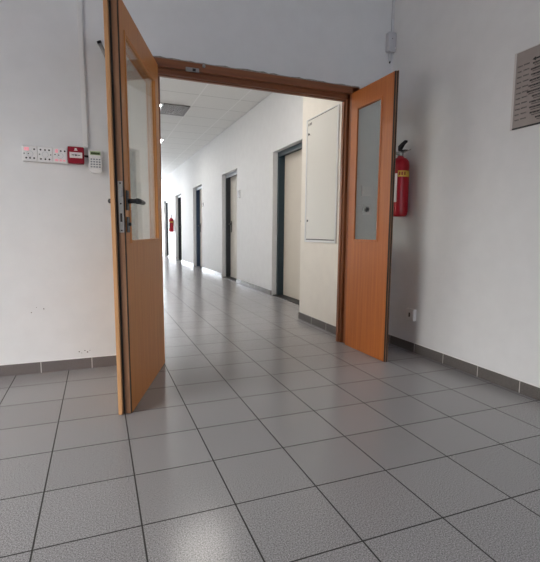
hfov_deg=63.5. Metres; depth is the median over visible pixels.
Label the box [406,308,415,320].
power socket
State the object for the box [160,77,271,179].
ceiling
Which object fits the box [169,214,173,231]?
fire extinguisher
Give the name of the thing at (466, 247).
wall
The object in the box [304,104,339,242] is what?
access panel
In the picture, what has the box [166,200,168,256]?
door
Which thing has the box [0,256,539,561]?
floor
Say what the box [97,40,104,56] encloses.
door closer
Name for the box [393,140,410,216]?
fire extinguisher
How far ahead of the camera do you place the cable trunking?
2.68 m
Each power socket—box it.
[362,204,370,214]
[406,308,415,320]
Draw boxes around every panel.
[22,145,37,162]
[37,146,52,163]
[53,148,67,164]
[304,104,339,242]
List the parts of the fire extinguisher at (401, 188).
squeeze lever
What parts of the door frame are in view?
strike plate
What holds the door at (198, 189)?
in the wall at (251, 145)
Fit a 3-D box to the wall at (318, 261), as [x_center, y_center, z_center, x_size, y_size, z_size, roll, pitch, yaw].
[0.714,-0.964,4.103,0.451,2.830,0.990,-2,7,-21]
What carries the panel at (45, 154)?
attached to the wall at (56, 256)
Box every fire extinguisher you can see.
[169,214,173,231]
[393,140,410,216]
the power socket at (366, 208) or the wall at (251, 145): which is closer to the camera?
the power socket at (366, 208)
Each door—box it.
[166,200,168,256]
[178,195,181,261]
[194,186,201,268]
[224,170,236,281]
[273,142,301,304]
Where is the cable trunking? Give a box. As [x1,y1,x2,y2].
[76,0,87,147]
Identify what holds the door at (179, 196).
in the wall at (251, 145)
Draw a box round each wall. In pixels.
[0,0,394,363]
[161,92,302,294]
[299,97,341,325]
[389,0,539,386]
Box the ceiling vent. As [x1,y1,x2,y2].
[160,103,189,116]
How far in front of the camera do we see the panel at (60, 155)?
2.67 m
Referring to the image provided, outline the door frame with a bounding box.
[153,56,359,342]
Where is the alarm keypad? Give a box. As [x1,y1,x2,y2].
[88,150,102,173]
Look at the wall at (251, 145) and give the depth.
7.41 m
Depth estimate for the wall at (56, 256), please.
2.79 m
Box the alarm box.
[385,0,396,63]
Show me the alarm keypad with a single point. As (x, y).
(95, 156)
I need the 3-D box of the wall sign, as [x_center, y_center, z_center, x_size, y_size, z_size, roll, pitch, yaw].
[1.501,-1.040,2.196,0.010,0.419,0.636,-2,7,-21]
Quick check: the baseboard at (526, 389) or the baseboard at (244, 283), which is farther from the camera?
the baseboard at (244, 283)
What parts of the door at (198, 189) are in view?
frame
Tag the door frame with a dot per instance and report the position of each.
(172, 68)
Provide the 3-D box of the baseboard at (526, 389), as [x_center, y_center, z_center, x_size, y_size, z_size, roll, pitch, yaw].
[2.133,0.810,0.742,0.010,0.070,6.440,-2,7,-21]
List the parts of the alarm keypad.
lid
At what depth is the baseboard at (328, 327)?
4.22 m
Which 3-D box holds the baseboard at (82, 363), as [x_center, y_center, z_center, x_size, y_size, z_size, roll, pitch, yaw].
[-1.152,0.539,2.899,4.535,0.070,0.010,-2,7,-21]
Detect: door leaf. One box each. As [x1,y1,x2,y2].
[103,0,164,414]
[345,70,398,361]
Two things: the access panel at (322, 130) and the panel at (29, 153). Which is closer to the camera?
the panel at (29, 153)
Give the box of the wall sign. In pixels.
[510,44,539,130]
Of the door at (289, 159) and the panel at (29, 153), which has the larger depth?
the door at (289, 159)
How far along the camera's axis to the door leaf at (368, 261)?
3.13 m
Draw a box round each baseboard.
[0,355,116,376]
[163,254,270,294]
[298,312,335,334]
[388,334,539,400]
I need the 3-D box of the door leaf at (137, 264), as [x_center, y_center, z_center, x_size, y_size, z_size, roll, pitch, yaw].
[-0.716,-0.368,2.480,0.156,1.969,0.885,0,6,-3]
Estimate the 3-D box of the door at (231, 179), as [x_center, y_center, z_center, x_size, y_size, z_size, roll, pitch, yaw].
[-0.657,-1.032,8.279,0.205,2.022,1.010,-2,7,-21]

